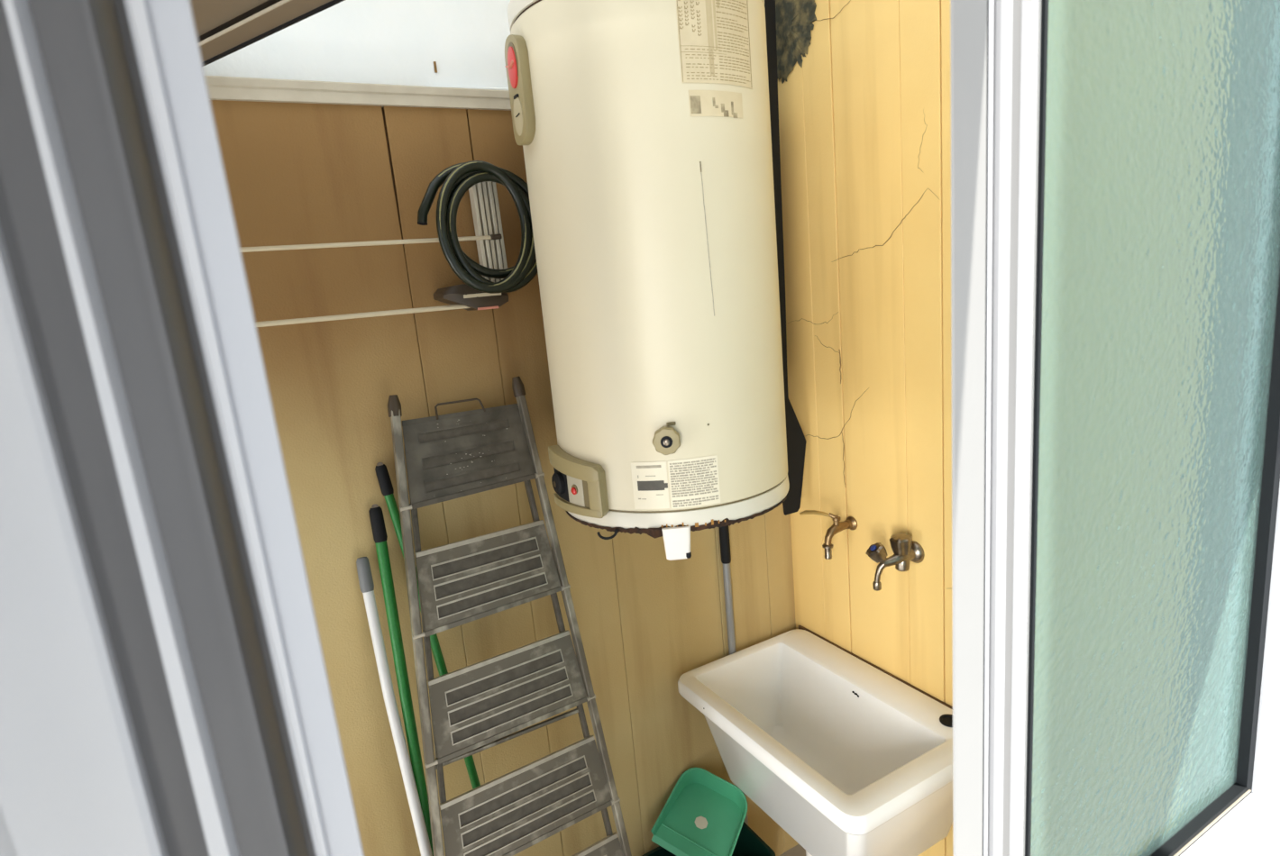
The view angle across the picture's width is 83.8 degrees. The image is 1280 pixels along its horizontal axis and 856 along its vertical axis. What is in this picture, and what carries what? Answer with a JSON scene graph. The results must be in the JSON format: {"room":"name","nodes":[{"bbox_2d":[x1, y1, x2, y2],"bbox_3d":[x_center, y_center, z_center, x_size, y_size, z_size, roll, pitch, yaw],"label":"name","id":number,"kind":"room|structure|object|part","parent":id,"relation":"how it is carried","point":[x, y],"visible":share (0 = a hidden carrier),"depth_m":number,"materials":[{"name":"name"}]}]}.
{"room":"utility room","nodes":[
{"label":"utility room","id":0,"kind":"room"},
{"bbox_2d":[203,0,798,855],"bbox_3d":[-1.066,0.029,1.518,3.400,3.600,0.161,-11,13,-28],"label":"wall","id":1,"kind":"structure","parent":0,"point":[297,173],"depth_m":1.71,"materials":[{"name":"paint"}]},
{"bbox_3d":[-0.729,0.537,1.703,0.600,2.474,0.016,-11,13,-28],"label":"panel","id":2,"kind":"part","parent":1,"relation":"part of","materials":[{"name":"paint"}]},
{"bbox_2d":[205,75,511,110],"bbox_3d":[-1.089,-0.643,1.310,3.400,0.053,0.028,-11,13,-28],"label":"trim","id":3,"kind":"structure","parent":1,"relation":"attached to","point":[230,88],"depth_m":1.55,"materials":[{"name":"white paint"}]},
{"bbox_2d":[240,181,508,327],"bbox_3d":[-0.917,-0.335,1.395,1.370,0.319,0.104,-11,13,-28],"label":"clothes rack","id":4,"kind":"object","parent":1,"relation":"attached to","point":[483,196],"visible":0.45,"depth_m":1.66,"materials":[{"name":"beige metal"}]},
{"bbox_3d":[-0.939,-0.182,1.380,1.265,0.019,0.011,-11,13,-28],"label":"rod","id":5,"kind":"part","parent":4,"relation":"part of","materials":[{"name":"beige metal"}]},
{"bbox_3d":[-0.917,-0.335,1.369,1.345,0.011,0.010,-11,13,-28],"label":"rod","id":6,"kind":"part","parent":4,"relation":"part of","materials":[{"name":"beige metal"}]},
{"bbox_2d":[417,160,537,293],"bbox_3d":[-0.346,-0.454,1.616,0.300,0.295,0.075,-12,13,-32],"label":"garden hose","id":7,"kind":"object","parent":4,"relation":"hanging from","point":[456,179],"visible":0.85,"depth_m":1.58,"materials":[{"name":"green"}]},
{"bbox_3d":[-0.340,-0.450,1.677,0.026,0.013,0.013,-11,13,-28],"label":"rod","id":8,"kind":"part","parent":4,"relation":"part of","materials":[{"name":"brown"}]},
{"bbox_3d":[-0.385,0.468,1.888,0.191,2.474,0.017,-11,13,-28],"label":"panel","id":9,"kind":"part","parent":1,"relation":"part of","materials":[{"name":"paint"}]},
{"bbox_3d":[-0.188,0.428,1.994,0.261,2.474,0.016,-11,13,-28],"label":"panel","id":10,"kind":"part","parent":1,"relation":"part of","materials":[{"name":"paint"}]},
{"bbox_2d":[504,0,806,560],"bbox_3d":[0.152,-0.450,1.685,0.918,1.650,0.622,-11,13,-28],"label":"water heater","id":11,"kind":"object","parent":1,"relation":"attached to","point":[648,132],"visible":1,"depth_m":1.36,"materials":[{"name":"beige metal"}]},
{"bbox_3d":[-0.235,-0.659,1.394,0.024,0.198,0.087,-11,13,-25],"label":"gauge plate","id":12,"kind":"part","parent":11,"relation":"part of","materials":[{"name":"plastic"}]},
{"bbox_3d":[-0.176,0.120,1.545,0.018,0.048,0.048,-11,13,-28],"label":"thermostat knob","id":13,"kind":"part","parent":11,"relation":"part of","materials":[{"name":"black plastic"}]},
{"bbox_2d":[571,487,576,494],"bbox_3d":[-0.139,0.132,1.491,0.006,0.016,0.016,-14,14,-38],"label":"lamp","id":14,"kind":"object","parent":11,"relation":"on","point":[573,489],"depth_m":1.49,"materials":[{"name":"red plastic"}]},
{"bbox_2d":[636,465,661,468],"bbox_3d":[0.017,0.076,1.404,0.051,0.005,0.002,-3,12,13],"label":"print","id":15,"kind":"object","parent":11,"relation":"on","point":[637,466],"depth_m":1.40,"materials":[{"name":"grey paper"}]},
{"bbox_3d":[0.051,0.023,1.376,0.054,0.054,0.033,-4,11,4],"label":"drain knob","id":16,"kind":"part","parent":11,"relation":"part of","materials":[{"name":"plastic"}]},
{"bbox_2d":[669,457,718,507],"bbox_3d":[0.108,0.108,1.408,0.093,0.090,0.004,-6,11,-6],"label":"print","id":17,"kind":"object","parent":11,"relation":"on","point":[693,481],"depth_m":1.41,"materials":[{"name":"grey paper"}]},
{"bbox_2d":[689,95,701,113],"bbox_3d":[0.100,-0.580,1.280,0.020,0.030,0.001,-9,12,-18],"label":"print","id":18,"kind":"object","parent":11,"relation":"attached to","point":[695,101],"depth_m":1.28},
{"bbox_2d":[676,0,751,83],"bbox_3d":[0.137,-0.733,1.283,0.163,0.213,0.018,-11,13,-28],"label":"print","id":19,"kind":"object","parent":11,"relation":"attached to","point":[714,37],"depth_m":1.28},
{"bbox_3d":[0.078,0.375,2.138,0.352,2.474,0.017,-11,13,-28],"label":"panel","id":20,"kind":"part","parent":1,"relation":"part of","materials":[{"name":"paint"}]},
{"bbox_3d":[0.316,0.327,2.266,0.193,2.474,0.017,-11,13,-28],"label":"panel","id":21,"kind":"part","parent":1,"relation":"part of","materials":[{"name":"paint"}]},
{"bbox_3d":[0.447,0.300,2.337,0.106,2.474,0.016,-11,13,-28],"label":"panel","id":22,"kind":"part","parent":1,"relation":"part of","materials":[{"name":"paint"}]},
{"bbox_2d":[779,843,805,855],"bbox_3d":[0.422,2.122,-0.141,3.700,0.100,5.300,-11,13,-28],"label":"floor","id":23,"kind":"structure","parent":0,"point":[798,850],"depth_m":2.55,"materials":[{"name":"beige tile"}]},
{"bbox_2d":[356,557,432,855],"bbox_3d":[-0.519,1.038,1.695,0.052,1.466,0.314,-10,12,-23],"label":"pole","id":24,"kind":"object","parent":23,"relation":"on","point":[363,567],"visible":1,"depth_m":1.66,"materials":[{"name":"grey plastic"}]},
{"bbox_2d":[368,503,433,855],"bbox_3d":[-0.493,0.974,1.696,0.043,1.585,0.324,-11,13,-24],"label":"handle","id":25,"kind":"object","parent":23,"relation":"on","point":[376,515],"visible":0.98,"depth_m":1.67,"materials":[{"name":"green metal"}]},
{"bbox_2d":[374,462,480,789],"bbox_3d":[-0.421,0.898,1.794,0.264,1.681,0.028,-1,12,20],"label":"handle","id":26,"kind":"object","parent":23,"relation":"on","point":[387,489],"visible":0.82,"depth_m":1.69,"materials":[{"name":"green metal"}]},
{"bbox_2d":[387,376,631,855],"bbox_3d":[-0.304,0.826,1.696,0.573,1.837,0.405,-11,13,-28],"label":"stepladder","id":27,"kind":"object","parent":23,"relation":"on","point":[475,708],"visible":1,"depth_m":1.70,"materials":[{"name":"metal"}]},
{"bbox_3d":[-0.461,0.875,1.606,0.027,1.804,0.425,-6,11,-4],"label":"rail","id":28,"kind":"part","parent":27,"relation":"part of","materials":[{"name":"metal"}]},
{"bbox_3d":[-0.452,0.888,1.646,0.018,1.713,0.398,-6,11,-4],"label":"leg","id":29,"kind":"part","parent":27,"relation":"part of","materials":[{"name":"metal"}]},
{"bbox_3d":[-0.430,-0.047,1.705,0.121,0.038,0.014,-11,13,-28],"label":"carry handle","id":30,"kind":"part","parent":27,"relation":"part of","materials":[{"name":"brown"}]},
{"bbox_3d":[-0.128,0.822,1.821,0.015,1.713,0.370,-15,15,-39],"label":"leg","id":31,"kind":"part","parent":27,"relation":"part of","materials":[{"name":"metal"}]},
{"bbox_3d":[-0.097,0.802,1.802,0.021,1.804,0.394,-15,15,-39],"label":"rail","id":32,"kind":"part","parent":27,"relation":"part of","materials":[{"name":"metal"}]},
{"bbox_2d":[641,822,775,855],"bbox_3d":[0.215,1.459,2.189,0.370,0.313,0.252,-11,13,-28],"label":"waste bin","id":33,"kind":"object","parent":23,"relation":"on","point":[748,844],"visible":0.33,"depth_m":2.24,"materials":[{"name":"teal plastic"}]},
{"bbox_2d":[650,768,747,855],"bbox_3d":[0.191,1.194,2.183,0.256,0.202,0.207,1,13,30],"label":"dustpan","id":34,"kind":"object","parent":33,"relation":"on","point":[704,814],"visible":1,"depth_m":2.20,"materials":[{"name":"green plastic"}]},
{"bbox_2d":[718,525,748,825],"bbox_3d":[0.310,0.868,2.315,0.032,1.400,0.032,-11,13,-28],"label":"pole","id":35,"kind":"object","parent":23,"relation":"on","point":[724,532],"visible":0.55,"depth_m":2.23,"materials":[{"name":"grey painted metal"},{"name":"black plastic"}]},
{"bbox_2d":[775,0,953,855],"bbox_3d":[0.728,-0.880,1.649,0.170,5.000,1.460,-11,13,-28],"label":"wall","id":36,"kind":"structure","parent":0,"point":[864,86],"depth_m":1.92,"materials":[{"name":"yellow paint"}]},
{"bbox_3d":[0.422,-0.934,2.054,0.016,5.000,0.156,-11,13,-28],"label":"panel","id":37,"kind":"part","parent":36,"relation":"part of","materials":[{"name":"yellow paint"}]},
{"bbox_2d":[677,625,952,855],"bbox_3d":[0.525,1.043,2.025,0.518,0.596,0.746,-11,13,-28],"label":"utility sink","id":38,"kind":"object","parent":36,"relation":"attached to","point":[847,756],"visible":0.79,"depth_m":1.98,"materials":[{"name":"white ceramic"}]},
{"bbox_3d":[0.487,-0.916,1.939,0.017,5.000,0.108,-11,13,-28],"label":"panel","id":39,"kind":"part","parent":36,"relation":"part of","materials":[{"name":"yellow paint"}]},
{"bbox_2d":[799,510,857,559],"bbox_3d":[0.558,0.303,2.123,0.113,0.130,0.130,-11,13,-28],"label":"tap","id":40,"kind":"object","parent":36,"relation":"attached to","point":[851,524],"visible":1,"depth_m":2.07,"materials":[{"name":"gold metal"}]},
{"bbox_3d":[0.517,0.255,2.110,0.101,0.023,0.021,6,16,45],"label":"lever","id":41,"kind":"part","parent":40,"relation":"part of","materials":[{"name":"gold metal"}]},
{"bbox_3d":[0.572,0.271,2.075,0.023,0.028,0.023,-11,13,-28],"label":"stem","id":42,"kind":"part","parent":40,"relation":"part of","materials":[{"name":"gold metal"}]},
{"bbox_3d":[0.570,-0.895,1.794,0.016,5.000,0.220,-11,13,-28],"label":"panel","id":43,"kind":"part","parent":36,"relation":"part of","materials":[{"name":"yellow paint"}]},
{"bbox_2d":[865,532,924,591],"bbox_3d":[0.678,0.355,1.899,0.150,0.146,0.069,-8,12,-13],"label":"tap","id":44,"kind":"object","parent":36,"relation":"attached to","point":[905,550],"visible":1,"depth_m":1.88,"materials":[{"name":"silver metal"}]},
{"bbox_3d":[0.626,0.335,1.890,0.056,0.058,0.051,-11,13,-28],"label":"handle","id":45,"kind":"part","parent":44,"relation":"part of","materials":[{"name":"silver metal"}]},
{"bbox_3d":[0.640,0.384,1.897,0.034,0.060,0.020,-7,12,-9],"label":"spout","id":46,"kind":"part","parent":44,"relation":"part of","materials":[{"name":"silver metal"}]},
{"bbox_3d":[0.690,0.309,1.887,0.053,0.054,0.058,-11,13,-28],"label":"handle","id":47,"kind":"part","parent":44,"relation":"part of","materials":[{"name":"silver metal"}]},
{"bbox_3d":[0.652,-0.873,1.649,0.017,5.000,0.110,-11,13,-28],"label":"panel","id":48,"kind":"part","parent":36,"relation":"part of","materials":[{"name":"yellow paint"}]},
{"bbox_3d":[0.746,-0.848,1.484,0.016,5.000,0.267,-11,13,-28],"label":"panel","id":49,"kind":"part","parent":36,"relation":"part of","materials":[{"name":"yellow paint"}]},
{"bbox_2d":[950,0,1279,855],"bbox_3d":[0.738,0.543,1.041,0.888,2.420,0.050,-11,13,-28],"label":"window","id":50,"kind":"structure","parent":36,"relation":"in","point":[1115,164],"depth_m":0.87,"materials":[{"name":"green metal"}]},
{"bbox_3d":[0.760,0.716,1.081,0.625,0.097,0.038,-11,13,-28],"label":"rail","id":51,"kind":"part","parent":50,"relation":"part of","materials":[{"name":"white metal"}]},
{"bbox_3d":[0.808,1.243,1.189,0.625,0.983,0.028,-11,13,-28],"label":"panel","id":52,"kind":"part","parent":50,"relation":"part of","materials":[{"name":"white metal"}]},
{"bbox_3d":[-0.037,-0.532,-0.120,2.849,0.044,3.540,-11,13,-28],"label":"ceiling","id":53,"kind":"structure","parent":0,"visible":0},
{"bbox_2d":[190,0,344,66],"bbox_3d":[0.340,-0.641,0.503,3.090,0.064,0.130,2,14,32],"label":"roof beam","id":54,"kind":"structure","parent":53,"relation":"attached to","point":[224,28],"depth_m":1.16,"materials":[{"name":"brown wood"}]},
{"bbox_3d":[0.217,1.860,0.945,2.350,0.020,0.080,-11,13,-28],"label":"trim","id":55,"kind":"structure","parent":0,"visible":0},
{"bbox_2d":[0,0,364,855],"bbox_3d":[-0.529,0.795,0.373,0.894,2.420,0.068,-11,13,-28],"label":"window frame","id":56,"kind":"structure","parent":55,"relation":"on","point":[165,690],"depth_m":0.38,"materials":[{"name":"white metal"}]},
{"bbox_3d":[-0.596,0.806,0.348,0.750,2.420,0.030,-11,13,-28],"label":"panel","id":57,"kind":"part","parent":56,"relation":"part of","materials":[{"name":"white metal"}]}
]}

